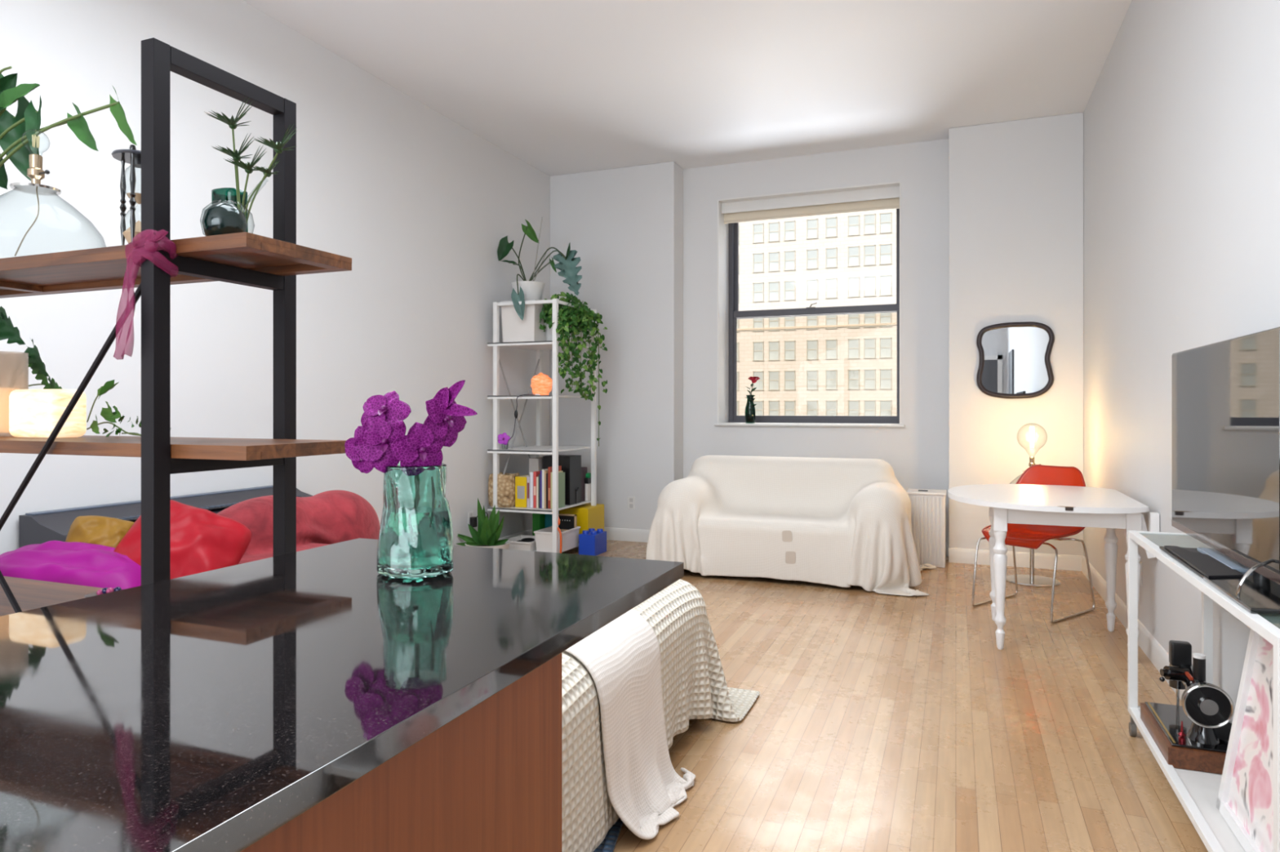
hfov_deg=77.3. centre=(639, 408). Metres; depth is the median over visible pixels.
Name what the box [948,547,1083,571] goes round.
baseboard
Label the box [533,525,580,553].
storage bin
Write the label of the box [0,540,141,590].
pillow
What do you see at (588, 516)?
box
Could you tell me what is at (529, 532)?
baseboard
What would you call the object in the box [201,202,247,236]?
round vase
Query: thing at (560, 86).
ceiling
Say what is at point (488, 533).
plant
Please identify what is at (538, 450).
bookcase
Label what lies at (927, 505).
radiator
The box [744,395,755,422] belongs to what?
bottle
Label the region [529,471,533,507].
book
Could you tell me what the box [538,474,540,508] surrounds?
book
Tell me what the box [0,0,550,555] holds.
wall
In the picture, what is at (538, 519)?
box
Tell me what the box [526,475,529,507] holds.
book
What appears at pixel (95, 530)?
pillow
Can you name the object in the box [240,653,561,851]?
panel
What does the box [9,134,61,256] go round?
table lamp
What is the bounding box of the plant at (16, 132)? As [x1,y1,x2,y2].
[0,66,137,190]
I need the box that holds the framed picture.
[1216,628,1273,851]
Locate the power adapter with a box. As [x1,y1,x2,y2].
[470,511,488,527]
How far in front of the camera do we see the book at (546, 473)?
6.34 m
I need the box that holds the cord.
[557,516,562,553]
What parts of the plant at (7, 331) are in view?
pot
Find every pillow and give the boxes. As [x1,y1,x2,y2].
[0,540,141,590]
[65,515,134,547]
[113,499,251,579]
[216,489,379,564]
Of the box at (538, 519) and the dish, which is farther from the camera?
the box at (538, 519)
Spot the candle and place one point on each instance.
(5, 393)
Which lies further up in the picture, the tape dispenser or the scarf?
the scarf
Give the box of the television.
[1171,326,1279,614]
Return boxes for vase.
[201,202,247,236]
[211,187,248,232]
[376,462,453,577]
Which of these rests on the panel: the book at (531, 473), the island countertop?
the island countertop
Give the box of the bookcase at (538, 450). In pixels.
[487,298,596,552]
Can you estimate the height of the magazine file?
0.378 m
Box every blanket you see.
[561,579,759,851]
[593,817,622,851]
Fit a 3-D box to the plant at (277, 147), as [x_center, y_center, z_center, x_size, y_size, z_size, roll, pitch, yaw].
[-0.894,-0.558,1.845,0.267,0.347,0.108,0,0,22]
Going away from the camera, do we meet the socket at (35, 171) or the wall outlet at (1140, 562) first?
the socket at (35, 171)
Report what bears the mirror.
attached to the wall at (1015, 188)
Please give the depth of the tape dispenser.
6.87 m
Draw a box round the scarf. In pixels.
[113,229,178,359]
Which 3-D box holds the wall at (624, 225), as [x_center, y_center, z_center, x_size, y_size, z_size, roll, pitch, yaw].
[-0.226,-0.490,7.411,1.235,3.380,0.260,0,0,22]
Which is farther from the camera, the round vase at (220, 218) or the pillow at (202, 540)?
the pillow at (202, 540)
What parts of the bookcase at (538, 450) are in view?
post, post, rail, post, post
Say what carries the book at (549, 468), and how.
on the bookcase at (538, 450)
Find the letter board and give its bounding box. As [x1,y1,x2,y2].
[558,513,576,530]
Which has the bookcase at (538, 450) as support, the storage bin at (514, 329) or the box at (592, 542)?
the storage bin at (514, 329)
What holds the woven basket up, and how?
on the bookcase at (538, 450)
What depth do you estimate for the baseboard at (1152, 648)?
4.01 m
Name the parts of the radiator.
lid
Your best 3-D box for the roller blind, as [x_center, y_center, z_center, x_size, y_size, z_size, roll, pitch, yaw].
[1.488,-1.772,7.058,1.543,0.175,0.162,0,0,22]
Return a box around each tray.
[508,534,536,551]
[1140,640,1234,774]
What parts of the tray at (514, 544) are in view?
cable coil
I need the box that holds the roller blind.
[721,186,899,223]
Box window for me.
[728,208,899,423]
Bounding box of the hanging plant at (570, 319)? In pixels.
[539,291,607,446]
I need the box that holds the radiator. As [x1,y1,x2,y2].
[906,488,946,568]
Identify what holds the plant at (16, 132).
on the shelving unit at (274, 264)
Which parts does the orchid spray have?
flower, flower, flower, flower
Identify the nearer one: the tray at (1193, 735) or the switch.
the tray at (1193, 735)
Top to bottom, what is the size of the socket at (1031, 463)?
0.093 m
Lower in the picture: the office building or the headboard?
the headboard
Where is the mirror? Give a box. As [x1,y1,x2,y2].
[976,321,1054,399]
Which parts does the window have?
sash, sash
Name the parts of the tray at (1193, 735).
bed plate, arm, motor, belt motor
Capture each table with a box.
[948,484,1159,649]
[1005,548,1060,586]
[1127,530,1279,851]
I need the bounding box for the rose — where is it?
[746,376,759,405]
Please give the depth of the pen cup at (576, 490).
6.68 m
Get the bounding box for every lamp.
[8,389,86,438]
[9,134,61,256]
[506,372,552,449]
[1022,426,1040,471]
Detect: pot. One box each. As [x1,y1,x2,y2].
[511,280,545,300]
[544,322,568,342]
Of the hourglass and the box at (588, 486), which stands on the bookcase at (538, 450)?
the box at (588, 486)
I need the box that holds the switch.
[514,410,518,418]
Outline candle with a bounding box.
[0,387,19,432]
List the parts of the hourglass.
post, plate, post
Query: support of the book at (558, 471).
on the bookcase at (538, 450)
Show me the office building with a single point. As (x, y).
(832, 365)
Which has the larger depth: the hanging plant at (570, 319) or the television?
the hanging plant at (570, 319)
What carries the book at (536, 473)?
on the bookcase at (538, 450)
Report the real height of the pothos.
0.224 m
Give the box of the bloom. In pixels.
[497,432,510,448]
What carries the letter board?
in the storage bin at (544, 537)
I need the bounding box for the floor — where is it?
[561,539,1208,851]
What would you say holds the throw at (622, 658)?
on the blanket at (694, 684)
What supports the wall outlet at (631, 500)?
attached to the wall at (624, 225)
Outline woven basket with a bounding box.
[488,471,519,507]
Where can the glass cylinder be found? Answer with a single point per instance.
(5, 393)
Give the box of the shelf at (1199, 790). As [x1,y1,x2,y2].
[1139,711,1245,851]
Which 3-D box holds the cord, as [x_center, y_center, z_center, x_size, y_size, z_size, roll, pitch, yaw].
[-0.649,1.006,6.270,0.032,0.349,0.130,0,0,-32]
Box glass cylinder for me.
[0,351,27,436]
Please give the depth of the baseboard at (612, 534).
7.20 m
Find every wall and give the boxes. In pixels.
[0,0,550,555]
[550,161,683,529]
[683,138,948,542]
[948,112,1083,555]
[1083,0,1279,723]
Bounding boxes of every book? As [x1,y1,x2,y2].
[515,475,529,507]
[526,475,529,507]
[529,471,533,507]
[533,470,542,507]
[536,476,538,508]
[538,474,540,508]
[540,471,542,508]
[542,468,547,508]
[544,470,547,508]
[546,473,547,508]
[547,466,561,508]
[551,471,563,509]
[558,471,564,507]
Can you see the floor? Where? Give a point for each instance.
(877, 722)
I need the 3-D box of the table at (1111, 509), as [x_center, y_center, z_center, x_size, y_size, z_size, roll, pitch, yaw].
[2.130,0.829,4.264,0.911,0.743,1.164,0,0,22]
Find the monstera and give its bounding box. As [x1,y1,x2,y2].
[497,217,582,319]
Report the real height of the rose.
0.392 m
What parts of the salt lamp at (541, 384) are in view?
cord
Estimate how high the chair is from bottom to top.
0.844 m
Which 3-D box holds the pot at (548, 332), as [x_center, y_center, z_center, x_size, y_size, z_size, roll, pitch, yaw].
[-0.675,-0.611,6.567,0.234,0.170,0.234,0,0,22]
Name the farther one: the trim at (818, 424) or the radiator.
the trim at (818, 424)
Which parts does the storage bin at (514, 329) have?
lid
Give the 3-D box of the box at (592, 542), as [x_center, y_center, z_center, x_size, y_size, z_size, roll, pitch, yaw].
[-0.389,1.103,6.604,0.145,0.195,0.240,0,0,22]
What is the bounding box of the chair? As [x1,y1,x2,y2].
[972,464,1094,623]
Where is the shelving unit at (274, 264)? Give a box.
[0,37,351,616]
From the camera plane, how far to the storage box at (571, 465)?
6.63 m
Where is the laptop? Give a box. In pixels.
[1159,545,1249,578]
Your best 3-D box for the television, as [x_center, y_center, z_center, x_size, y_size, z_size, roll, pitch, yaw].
[1.665,0.129,2.256,0.240,0.642,1.180,0,0,22]
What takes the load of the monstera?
on the bookcase at (538, 450)
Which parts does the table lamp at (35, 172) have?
cord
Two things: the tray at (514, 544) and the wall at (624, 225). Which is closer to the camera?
the tray at (514, 544)
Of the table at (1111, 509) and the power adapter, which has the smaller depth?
the table at (1111, 509)
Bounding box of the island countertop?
[0,537,683,851]
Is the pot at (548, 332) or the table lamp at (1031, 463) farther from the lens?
the pot at (548, 332)
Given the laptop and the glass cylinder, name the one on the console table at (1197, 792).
the laptop
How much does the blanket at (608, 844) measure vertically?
0.509 m
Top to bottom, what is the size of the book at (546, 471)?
0.299 m
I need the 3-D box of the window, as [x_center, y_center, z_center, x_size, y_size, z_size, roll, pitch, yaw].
[1.571,-0.854,7.263,1.554,2.018,0.135,0,0,22]
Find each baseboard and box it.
[498,528,532,539]
[604,527,948,556]
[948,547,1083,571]
[1081,555,1184,700]
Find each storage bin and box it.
[499,299,548,342]
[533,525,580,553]
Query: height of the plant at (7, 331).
0.401 m
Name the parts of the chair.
sled leg, sled leg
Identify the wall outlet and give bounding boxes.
[467,511,473,526]
[627,496,635,509]
[1138,561,1142,586]
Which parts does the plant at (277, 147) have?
stem, stem, stem, stem, stem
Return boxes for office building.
[737,208,897,416]
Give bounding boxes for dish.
[96,586,121,595]
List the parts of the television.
plate, trim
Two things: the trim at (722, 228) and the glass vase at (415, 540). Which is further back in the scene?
the trim at (722, 228)
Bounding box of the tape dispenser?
[584,472,591,484]
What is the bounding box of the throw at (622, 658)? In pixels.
[565,609,695,839]
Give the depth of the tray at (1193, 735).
2.46 m
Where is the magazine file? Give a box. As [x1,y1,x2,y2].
[528,457,542,475]
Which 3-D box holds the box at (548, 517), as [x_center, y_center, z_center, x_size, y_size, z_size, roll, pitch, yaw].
[-0.727,1.004,6.803,0.090,0.268,0.180,0,0,22]
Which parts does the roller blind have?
rail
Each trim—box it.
[714,422,904,426]
[716,181,901,424]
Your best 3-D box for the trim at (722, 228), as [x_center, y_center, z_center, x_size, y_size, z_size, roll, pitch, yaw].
[1.484,-0.869,7.051,1.574,2.008,0.334,0,0,22]
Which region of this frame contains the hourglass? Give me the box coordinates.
[111,144,141,245]
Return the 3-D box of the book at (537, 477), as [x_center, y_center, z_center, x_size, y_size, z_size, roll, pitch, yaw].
[-0.785,0.673,6.460,0.018,0.249,0.180,0,0,22]
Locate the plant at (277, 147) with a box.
[204,97,297,224]
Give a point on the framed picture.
(1245, 800)
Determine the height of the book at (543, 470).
0.309 m
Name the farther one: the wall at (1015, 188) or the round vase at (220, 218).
the wall at (1015, 188)
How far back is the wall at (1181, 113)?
3.57 m
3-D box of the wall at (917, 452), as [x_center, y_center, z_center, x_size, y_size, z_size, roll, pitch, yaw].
[1.397,-0.490,7.179,4.425,3.380,0.500,0,0,22]
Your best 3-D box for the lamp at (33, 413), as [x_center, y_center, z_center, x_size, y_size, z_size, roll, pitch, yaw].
[-1.597,0.015,2.157,0.185,0.129,0.100,0,0,22]
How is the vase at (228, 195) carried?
on the shelving unit at (274, 264)
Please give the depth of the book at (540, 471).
6.36 m
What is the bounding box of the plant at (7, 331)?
[0,306,62,435]
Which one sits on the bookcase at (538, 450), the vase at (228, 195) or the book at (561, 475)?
the book at (561, 475)
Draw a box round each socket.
[26,153,49,184]
[1028,457,1040,466]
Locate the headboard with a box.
[18,485,313,547]
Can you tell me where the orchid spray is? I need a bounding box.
[344,380,477,473]
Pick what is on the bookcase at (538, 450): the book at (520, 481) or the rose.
the book at (520, 481)
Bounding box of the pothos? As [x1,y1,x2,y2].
[86,379,171,437]
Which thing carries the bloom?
on the bookcase at (538, 450)
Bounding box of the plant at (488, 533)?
[456,497,510,549]
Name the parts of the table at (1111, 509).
leg, leg, leg, leg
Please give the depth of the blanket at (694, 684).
2.67 m
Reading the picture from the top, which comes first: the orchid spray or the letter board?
the orchid spray
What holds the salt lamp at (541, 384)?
on the bookcase at (538, 450)
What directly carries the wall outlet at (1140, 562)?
attached to the wall at (1181, 113)
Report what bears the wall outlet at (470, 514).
attached to the wall at (421, 205)
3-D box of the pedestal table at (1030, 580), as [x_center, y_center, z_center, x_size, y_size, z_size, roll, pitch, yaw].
[2.715,0.940,5.540,0.410,0.520,0.410,0,0,22]
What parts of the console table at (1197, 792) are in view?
leg, leg, glass, leg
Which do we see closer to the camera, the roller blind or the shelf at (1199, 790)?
the shelf at (1199, 790)
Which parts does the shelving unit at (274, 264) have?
frame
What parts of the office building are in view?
pane, pane, pane, pane, pane, pane, pane, pane, pane, pane, pane, pane, pane, pane, pane, pane, pane, pane, pane, pane, pane, pane, pane, pane, pane, pane, pane, pane, pane, pane, pane, pane, pane, pane, pane, pane, pane, pane, pane, pane, pane, pane, pane, pane, pane, pane, pane, pane, pane, pane, pane, pane, pane, pane, pane, pane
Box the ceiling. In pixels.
[242,0,1132,176]
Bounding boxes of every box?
[532,513,545,535]
[542,454,581,505]
[545,511,559,528]
[558,503,604,543]
[578,528,606,555]
[585,483,591,501]

